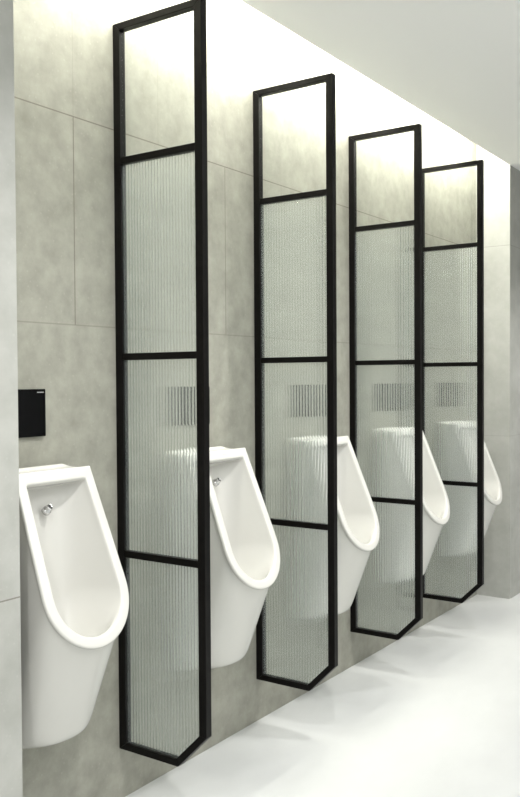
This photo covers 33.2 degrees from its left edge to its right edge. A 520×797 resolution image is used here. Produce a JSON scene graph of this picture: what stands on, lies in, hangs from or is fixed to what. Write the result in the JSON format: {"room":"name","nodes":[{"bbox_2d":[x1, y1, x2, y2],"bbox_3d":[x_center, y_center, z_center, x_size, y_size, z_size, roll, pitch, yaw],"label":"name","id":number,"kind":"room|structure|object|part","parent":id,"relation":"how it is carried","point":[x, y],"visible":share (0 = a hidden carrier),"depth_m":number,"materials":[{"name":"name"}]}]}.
{"room":"public restroom","nodes":[
{"label":"public restroom","id":0,"kind":"room"},
{"bbox_2d":[0,0,22,796],"bbox_3d":[-1.576,-0.119,0.736,0.196,2.740,3.288,0,1,34],"label":"wall","id":1,"kind":"structure","parent":0,"point":[11,783],"depth_m":2.02,"materials":[{"name":"stone"}]},
{"bbox_2d":[13,0,476,796],"bbox_3d":[0.213,-0.191,3.633,0.120,2.740,3.716,0,1,34],"label":"wall","id":2,"kind":"structure","parent":0,"point":[64,120],"depth_m":2.78,"materials":[{"name":"grey stone"}]},
{"bbox_2d":[18,389,45,437],"bbox_3d":[-0.619,0.039,2.302,0.011,0.127,0.128,0,1,34],"label":"flush plate","id":3,"kind":"object","parent":2,"relation":"attached to","point":[31,402],"visible":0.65,"depth_m":2.31,"materials":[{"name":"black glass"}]},
{"bbox_2d":[19,464,128,748],"bbox_3d":[-0.505,0.544,2.233,0.286,0.725,0.284,0,1,34],"label":"urinal","id":4,"kind":"object","parent":2,"relation":"attached to","point":[74,594],"visible":0.86,"depth_m":2.22,"materials":[{"name":"white ceramic"}]},
{"bbox_3d":[-0.550,0.289,2.258,0.031,0.030,0.024,0,1,34],"label":"inlet spout","id":5,"kind":"part","parent":4,"relation":"part of","materials":[{"name":"silver metal"}]},
{"bbox_2d":[113,0,211,766],"bbox_3d":[-0.285,-0.025,2.507,0.330,2.150,0.025,0,1,34],"label":"glass screen","id":6,"kind":"object","parent":2,"relation":"attached to","point":[161,196],"visible":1,"depth_m":2.50,"materials":[{"name":"clear glass"}]},
{"bbox_3d":[-0.410,-0.026,2.593,0.026,2.149,0.025,0,1,34],"label":"wall post","id":7,"kind":"part","parent":6,"relation":"part of","materials":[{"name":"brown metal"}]},
{"bbox_3d":[-0.321,1.039,2.559,0.226,0.020,0.025,0,1,34],"label":"rail","id":8,"kind":"part","parent":6,"relation":"part of","materials":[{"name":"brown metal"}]},
{"bbox_3d":[-0.291,-1.090,2.485,0.329,0.020,0.025,0,1,34],"label":"rail","id":9,"kind":"part","parent":6,"relation":"part of","materials":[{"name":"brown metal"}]},
{"bbox_3d":[-0.287,-0.410,2.499,0.278,0.556,0.004,0,1,34],"label":"reeded pane","id":10,"kind":"part","parent":6,"relation":"part of","materials":[{"name":"clear glass"}]},
{"bbox_3d":[-0.283,0.170,2.512,0.278,0.565,0.004,0,1,34],"label":"reeded pane","id":11,"kind":"part","parent":6,"relation":"part of","materials":[{"name":"clear glass"}]},
{"bbox_3d":[-0.280,0.751,2.524,0.278,0.557,0.004,0,1,34],"label":"reeded pane","id":12,"kind":"part","parent":6,"relation":"part of","materials":[{"name":"clear glass"}]},
{"bbox_3d":[-0.188,0.997,2.468,0.111,0.105,0.025,0,1,34],"label":"corner rail","id":13,"kind":"part","parent":6,"relation":"part of","materials":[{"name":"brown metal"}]},
{"bbox_3d":[-0.159,-0.076,2.421,0.026,2.045,0.025,0,1,34],"label":"post","id":14,"kind":"part","parent":6,"relation":"part of","materials":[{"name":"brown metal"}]},
{"bbox_2d":[209,390,209,423],"bbox_3d":[-0.211,0.024,2.899,0.011,0.127,0.128,0,1,34],"label":"flush plate","id":15,"kind":"object","parent":2,"relation":"attached to","point":[209,390],"visible":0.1,"depth_m":2.95,"materials":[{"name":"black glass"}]},
{"bbox_2d":[209,446,279,668],"bbox_3d":[-0.098,0.528,2.829,0.286,0.725,0.284,0,1,34],"label":"urinal","id":16,"kind":"object","parent":2,"relation":"attached to","point":[244,547],"visible":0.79,"depth_m":2.82,"materials":[{"name":"white ceramic"}]},
{"bbox_3d":[-0.142,0.274,2.855,0.031,0.030,0.024,0,1,34],"label":"inlet spout","id":17,"kind":"part","parent":16,"relation":"part of","materials":[{"name":"silver metal"}]},
{"bbox_2d":[253,73,337,690],"bbox_3d":[0.123,-0.040,3.104,0.330,2.150,0.025,0,1,34],"label":"glass screen","id":18,"kind":"object","parent":2,"relation":"attached to","point":[295,297],"visible":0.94,"depth_m":3.10,"materials":[{"name":"clear glass"}]},
{"bbox_3d":[-0.002,-0.041,3.190,0.026,2.149,0.025,0,1,34],"label":"wall post","id":19,"kind":"part","parent":18,"relation":"part of","materials":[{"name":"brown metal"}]},
{"bbox_3d":[0.087,1.024,3.156,0.226,0.020,0.025,0,1,34],"label":"rail","id":20,"kind":"part","parent":18,"relation":"part of","materials":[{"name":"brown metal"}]},
{"bbox_3d":[0.117,-1.105,3.082,0.329,0.020,0.025,0,1,34],"label":"rail","id":21,"kind":"part","parent":18,"relation":"part of","materials":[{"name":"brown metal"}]},
{"bbox_3d":[0.121,-0.425,3.096,0.278,0.556,0.004,0,1,34],"label":"reeded pane","id":22,"kind":"part","parent":18,"relation":"part of","materials":[{"name":"clear glass"}]},
{"bbox_3d":[0.125,0.155,3.109,0.278,0.565,0.004,0,1,34],"label":"reeded pane","id":23,"kind":"part","parent":18,"relation":"part of","materials":[{"name":"clear glass"}]},
{"bbox_3d":[0.128,0.736,3.121,0.278,0.557,0.004,0,1,34],"label":"reeded pane","id":24,"kind":"part","parent":18,"relation":"part of","materials":[{"name":"clear glass"}]},
{"bbox_3d":[0.220,0.982,3.065,0.111,0.105,0.025,0,1,34],"label":"corner rail","id":25,"kind":"part","parent":18,"relation":"part of","materials":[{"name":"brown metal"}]},
{"bbox_3d":[0.249,-0.091,3.017,0.026,2.045,0.025,0,1,34],"label":"post","id":26,"kind":"part","parent":18,"relation":"part of","materials":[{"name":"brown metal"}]},
{"bbox_2d":[337,436,379,613],"bbox_3d":[0.311,0.513,3.428,0.286,0.725,0.284,0,1,34],"label":"urinal","id":27,"kind":"object","parent":2,"relation":"attached to","point":[358,529],"visible":0.48,"depth_m":3.46,"materials":[{"name":"white ceramic"}]},
{"bbox_2d":[349,123,422,639],"bbox_3d":[0.531,-0.055,3.701,0.330,2.150,0.025,0,1,34],"label":"glass screen","id":28,"kind":"object","parent":2,"relation":"attached to","point":[386,381],"visible":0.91,"depth_m":3.69,"materials":[{"name":"clear glass"}]},
{"bbox_3d":[0.406,-0.056,3.787,0.026,2.149,0.025,0,1,34],"label":"wall post","id":29,"kind":"part","parent":28,"relation":"part of","materials":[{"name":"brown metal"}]},
{"bbox_3d":[0.495,1.009,3.753,0.226,0.020,0.025,0,1,34],"label":"rail","id":30,"kind":"part","parent":28,"relation":"part of","materials":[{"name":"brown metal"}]},
{"bbox_3d":[0.525,-1.120,3.679,0.329,0.020,0.025,0,1,34],"label":"rail","id":31,"kind":"part","parent":28,"relation":"part of","materials":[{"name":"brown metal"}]},
{"bbox_3d":[0.529,-0.441,3.693,0.278,0.556,0.004,0,1,34],"label":"reeded pane","id":32,"kind":"part","parent":28,"relation":"part of","materials":[{"name":"clear glass"}]},
{"bbox_3d":[0.533,0.140,3.706,0.278,0.565,0.004,0,1,34],"label":"reeded pane","id":33,"kind":"part","parent":28,"relation":"part of","materials":[{"name":"clear glass"}]},
{"bbox_3d":[0.536,0.721,3.718,0.278,0.557,0.004,0,1,34],"label":"reeded pane","id":34,"kind":"part","parent":28,"relation":"part of","materials":[{"name":"clear glass"}]},
{"bbox_3d":[0.628,0.967,3.662,0.111,0.105,0.025,0,1,34],"label":"corner rail","id":35,"kind":"part","parent":28,"relation":"part of","materials":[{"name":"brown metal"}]},
{"bbox_3d":[0.657,-0.106,3.614,0.026,2.045,0.025,0,1,34],"label":"post","id":36,"kind":"part","parent":28,"relation":"part of","materials":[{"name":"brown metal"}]},
{"bbox_2d":[423,432,449,574],"bbox_3d":[0.720,0.498,4.025,0.286,0.725,0.284,0,1,34],"label":"urinal","id":37,"kind":"object","parent":2,"relation":"attached to","point":[436,506],"visible":0.33,"depth_m":4.05,"materials":[{"name":"white ceramic"}]},
{"bbox_2d":[422,160,483,602],"bbox_3d":[0.940,-0.070,4.298,0.330,2.150,0.025,0,1,34],"label":"glass screen","id":38,"kind":"object","parent":2,"relation":"attached to","point":[452,275],"visible":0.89,"depth_m":4.28,"materials":[{"name":"clear glass"}]},
{"bbox_3d":[0.814,-0.072,4.384,0.026,2.149,0.025,0,1,34],"label":"wall post","id":39,"kind":"part","parent":38,"relation":"part of","materials":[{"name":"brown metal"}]},
{"bbox_3d":[0.903,0.994,4.350,0.226,0.020,0.025,0,1,34],"label":"rail","id":40,"kind":"part","parent":38,"relation":"part of","materials":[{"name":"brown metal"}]},
{"bbox_3d":[0.944,0.706,4.315,0.278,0.557,0.004,0,1,34],"label":"reeded pane","id":41,"kind":"part","parent":38,"relation":"part of","materials":[{"name":"clear glass"}]},
{"bbox_3d":[0.941,0.125,4.303,0.278,0.565,0.004,0,1,34],"label":"reeded pane","id":42,"kind":"part","parent":38,"relation":"part of","materials":[{"name":"clear glass"}]},
{"bbox_3d":[0.937,-0.456,4.290,0.278,0.556,0.004,0,1,34],"label":"reeded pane","id":43,"kind":"part","parent":38,"relation":"part of","materials":[{"name":"clear glass"}]},
{"bbox_3d":[0.933,-1.135,4.276,0.329,0.020,0.025,0,1,34],"label":"rail","id":44,"kind":"part","parent":38,"relation":"part of","materials":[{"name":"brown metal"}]},
{"bbox_3d":[1.036,0.952,4.258,0.111,0.105,0.025,0,1,34],"label":"corner rail","id":45,"kind":"part","parent":38,"relation":"part of","materials":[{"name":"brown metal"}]},
{"bbox_3d":[1.065,-0.121,4.211,0.026,2.045,0.025,0,1,34],"label":"post","id":46,"kind":"part","parent":38,"relation":"part of","materials":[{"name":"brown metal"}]},
{"bbox_2d":[484,441,501,536],"bbox_3d":[1.127,0.483,4.620,0.286,0.725,0.284,0,1,34],"label":"urinal","id":47,"kind":"object","parent":2,"relation":"attached to","point":[492,485],"visible":0.21,"depth_m":4.64,"materials":[{"name":"white ceramic"}]},
{"bbox_2d":[126,593,519,796],"bbox_3d":[1.649,1.242,2.632,3.400,0.100,10.000,0,1,34],"label":"floor","id":48,"kind":"structure","parent":0,"point":[435,711],"depth_m":3.13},
{"bbox_2d":[241,0,519,170],"bbox_3d":[1.714,-1.298,2.522,3.204,0.060,10.000,0,1,34],"label":"ceiling","id":49,"kind":"structure","parent":0,"point":[457,62],"depth_m":3.18,"materials":[{"name":"white paint"}]},
{"bbox_2d":[476,144,519,598],"bbox_3d":[2.237,-0.261,6.314,0.196,2.740,3.195,0,1,34],"label":"wall","id":50,"kind":"structure","parent":0,"point":[501,179],"depth_m":4.99,"materials":[{"name":"paint"}]}
]}

